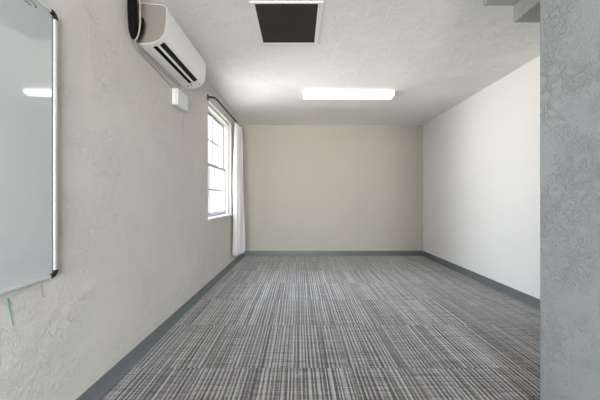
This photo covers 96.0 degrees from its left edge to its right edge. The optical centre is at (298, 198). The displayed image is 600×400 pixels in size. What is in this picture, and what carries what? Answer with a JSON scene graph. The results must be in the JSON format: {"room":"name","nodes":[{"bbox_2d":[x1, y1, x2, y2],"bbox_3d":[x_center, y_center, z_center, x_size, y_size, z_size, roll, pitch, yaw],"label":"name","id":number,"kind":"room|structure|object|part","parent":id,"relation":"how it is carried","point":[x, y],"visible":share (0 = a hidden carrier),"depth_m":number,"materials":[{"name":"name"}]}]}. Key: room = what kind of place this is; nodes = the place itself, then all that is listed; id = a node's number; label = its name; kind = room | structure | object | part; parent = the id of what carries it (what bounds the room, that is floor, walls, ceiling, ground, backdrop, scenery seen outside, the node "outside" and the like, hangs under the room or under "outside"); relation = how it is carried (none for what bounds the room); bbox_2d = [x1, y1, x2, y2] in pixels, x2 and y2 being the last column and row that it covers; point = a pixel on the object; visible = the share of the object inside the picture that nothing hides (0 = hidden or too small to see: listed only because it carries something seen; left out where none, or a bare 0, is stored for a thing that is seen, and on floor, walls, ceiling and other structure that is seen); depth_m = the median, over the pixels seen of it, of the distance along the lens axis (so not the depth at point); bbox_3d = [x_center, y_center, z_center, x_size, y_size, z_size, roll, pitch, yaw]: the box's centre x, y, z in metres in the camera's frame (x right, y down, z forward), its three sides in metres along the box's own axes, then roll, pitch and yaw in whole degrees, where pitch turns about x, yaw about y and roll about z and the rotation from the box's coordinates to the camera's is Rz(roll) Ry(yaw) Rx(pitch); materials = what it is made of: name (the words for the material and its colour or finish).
{"room":"empty office room","nodes":[
{"label":"empty office room","id":0,"kind":"room"},
{"bbox_2d":[0,0,243,399],"bbox_3d":[-1.235,-0.170,1.525,0.203,2.590,8.046,0,0,1],"label":"wall","id":1,"kind":"structure","parent":0,"point":[136,239],"depth_m":1.65,"materials":[{"name":"beige paint"}]},
{"bbox_2d":[0,0,57,294],"bbox_3d":[-1.117,-0.250,0.804,0.022,1.220,0.900,0,0,-1],"label":"whiteboard","id":2,"kind":"object","parent":1,"relation":"attached to","point":[28,28],"visible":1,"depth_m":1.12,"materials":[{"name":"plastic"}]},
{"bbox_3d":[-1.118,0.351,0.804,0.019,0.017,0.840,0,0,-1],"label":"frame rail","id":3,"kind":"part","parent":2,"relation":"part of","materials":[{"name":"metal"}]},
{"bbox_3d":[-1.118,-0.852,0.804,0.019,0.017,0.840,0,0,-1],"label":"frame rail","id":4,"kind":"part","parent":2,"relation":"part of","materials":[{"name":"metal"}]},
{"bbox_3d":[-1.127,-0.250,1.246,0.019,1.160,0.017,0,0,-1],"label":"frame rail","id":5,"kind":"part","parent":2,"relation":"part of","materials":[{"name":"metal"}]},
{"bbox_2d":[127,0,143,38],"bbox_3d":[-1.101,-1.269,1.810,0.088,0.387,0.092,0,0,27],"label":"insulated pipe","id":6,"kind":"object","parent":1,"relation":"attached to","point":[133,27],"visible":0.93,"depth_m":1.78,"materials":[{"name":"black plastic"}]},
{"bbox_2d":[76,253,244,399],"bbox_3d":[-1.128,1.075,1.523,0.016,0.100,7.646,0,0,1],"label":"baseboard","id":7,"kind":"structure","parent":1,"relation":"attached to","point":[102,385],"depth_m":1.97,"materials":[{"name":"rubber"}]},
{"bbox_2d":[138,3,205,88],"bbox_3d":[-1.011,-1.221,2.261,0.204,0.288,0.775,0,0,1],"label":"air conditioner","id":8,"kind":"object","parent":1,"relation":"attached to","point":[162,37],"visible":1,"depth_m":2.05,"materials":[{"name":"beige plastic"}]},
{"bbox_3d":[-1.016,-1.222,1.875,0.198,0.276,0.004,0,0,1],"label":"panel","id":9,"kind":"part","parent":8,"relation":"part of","materials":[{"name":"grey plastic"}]},
{"bbox_2d":[135,0,171,86],"bbox_3d":[-1.111,-1.219,2.089,0.060,0.472,0.587,0,0,-6],"label":"power cable","id":10,"kind":"object","parent":8,"relation":"hanging from","point":[136,38],"visible":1,"depth_m":1.81,"materials":[{"name":"plastic"}]},
{"bbox_2d":[136,42,180,89],"bbox_3d":[-1.100,-1.031,2.171,0.020,0.089,0.653,0,0,1],"label":"cable","id":11,"kind":"object","parent":8,"relation":"attached to","point":[136,42],"visible":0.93,"depth_m":2.10,"materials":[{"name":"grey plastic"}]},
{"bbox_2d":[154,43,196,82],"bbox_3d":[-0.993,-1.125,2.224,0.085,0.085,0.608,0,0,1],"label":"air vent","id":12,"kind":"object","parent":8,"relation":"attached to","point":[173,58],"depth_m":2.20,"materials":[{"name":"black plastic"}]},
{"bbox_2d":[172,88,187,111],"bbox_3d":[-1.091,-0.914,2.486,0.060,0.162,0.215,0,0,1],"label":"junction box","id":13,"kind":"object","parent":1,"relation":"attached to","point":[179,99],"visible":1,"depth_m":2.43,"materials":[{"name":"white plastic"}]},
{"bbox_2d":[208,104,232,220],"bbox_3d":[-1.188,-0.474,3.846,0.222,1.488,1.104,0,0,1],"label":"window","id":14,"kind":"structure","parent":1,"relation":"in","point":[222,212],"depth_m":4.18,"materials":[{"name":"white paint"}]},
{"bbox_3d":[-1.232,-0.814,3.847,0.032,0.747,1.018,0,0,1],"label":"sash","id":15,"kind":"part","parent":14,"relation":"part of","materials":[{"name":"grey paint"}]},
{"bbox_3d":[-1.201,-0.120,3.846,0.032,0.719,1.018,0,0,1],"label":"sash","id":16,"kind":"part","parent":14,"relation":"part of","materials":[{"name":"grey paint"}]},
{"bbox_3d":[-1.188,0.255,3.846,0.222,0.030,1.104,0,0,1],"label":"sill","id":17,"kind":"part","parent":14,"relation":"part of","materials":[{"name":"white paint"}]},
{"bbox_2d":[207,94,239,125],"bbox_3d":[-1.048,-1.241,3.974,0.100,0.070,1.402,0,0,1],"label":"curtain rod","id":18,"kind":"object","parent":1,"relation":"attached to","point":[208,96],"visible":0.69,"depth_m":3.53,"materials":[{"name":"black metal"}]},
{"bbox_2d":[232,122,244,255],"bbox_3d":[-0.989,-0.156,4.467,0.118,2.143,0.328,0,0,8],"label":"curtain","id":19,"kind":"object","parent":18,"relation":"hanging from","point":[238,199],"visible":1,"depth_m":4.38,"materials":[{"name":"white fabric"}]},
{"bbox_2d":[99,256,539,399],"bbox_3d":[0.673,1.175,1.523,3.984,0.100,8.046,0,0,0],"label":"floor","id":20,"kind":"structure","parent":0,"point":[272,327],"depth_m":2.21,"materials":[{"name":"carpet"}]},
{"bbox_2d":[244,125,422,254],"bbox_3d":[0.673,-0.170,5.446,3.584,2.590,0.200,0,0,0],"label":"wall","id":21,"kind":"structure","parent":0,"point":[307,187],"depth_m":5.34,"materials":[{"name":"beige paint"}]},
{"bbox_2d":[245,251,421,255],"bbox_3d":[0.695,1.075,5.338,3.508,0.100,0.016,0,0,0],"label":"baseboard","id":22,"kind":"structure","parent":21,"relation":"attached to","point":[247,253],"depth_m":5.34,"materials":[{"name":"rubber"}]},
{"bbox_2d":[146,0,539,124],"bbox_3d":[0.673,-1.540,1.523,3.984,0.150,8.046,0,0,0],"label":"ceiling","id":23,"kind":"structure","parent":0,"point":[435,55],"depth_m":2.80,"materials":[{"name":"white paint"}]},
{"bbox_2d":[249,1,323,44],"bbox_3d":[-0.090,-1.460,2.271,0.555,0.011,0.546,0,0,0],"label":"ceiling vent","id":24,"kind":"object","parent":23,"relation":"in","point":[275,22],"visible":1,"depth_m":2.22,"materials":[{"name":"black metal"}]},
{"bbox_2d":[303,91,394,99],"bbox_3d":[0.684,-1.431,3.745,1.246,0.069,0.176,0,0,0],"label":"ceiling light","id":25,"kind":"object","parent":23,"relation":"attached to","point":[306,95],"visible":1,"depth_m":3.68,"materials":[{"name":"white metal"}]},
{"bbox_2d":[423,56,539,298],"bbox_3d":[2.565,-0.170,1.523,0.200,2.590,8.046,0,0,0],"label":"wall","id":26,"kind":"structure","parent":0,"point":[481,155],"depth_m":3.48,"materials":[{"name":"white paint"}]},
{"bbox_2d":[422,251,539,309],"bbox_3d":[2.457,1.075,3.389,0.016,0.100,3.913,0,0,0],"label":"baseboard","id":27,"kind":"structure","parent":26,"relation":"attached to","point":[530,300],"depth_m":3.46,"materials":[{"name":"rubber"}]},
{"bbox_2d":[540,0,599,399],"bbox_3d":[1.871,-0.170,-0.433,1.187,2.590,3.733,0,0,0],"label":"wall","id":28,"kind":"structure","parent":0,"point":[569,29],"depth_m":1.28,"materials":[{"name":"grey paint"}]},
{"bbox_2d":[484,0,519,5],"bbox_3d":[1.813,-1.340,1.567,1.303,0.250,0.267,0,0,0],"label":"trim","id":29,"kind":"structure","parent":28,"relation":"attached to","point":[486,2],"depth_m":1.68,"materials":[{"name":"grey paint"}]},
{"bbox_2d":[514,0,539,21],"bbox_3d":[1.908,-1.162,1.567,1.114,0.106,0.267,0,0,0],"label":"trim","id":30,"kind":"structure","parent":28,"relation":"attached to","point":[524,10],"depth_m":1.63,"materials":[{"name":"grey paint"}]}
]}

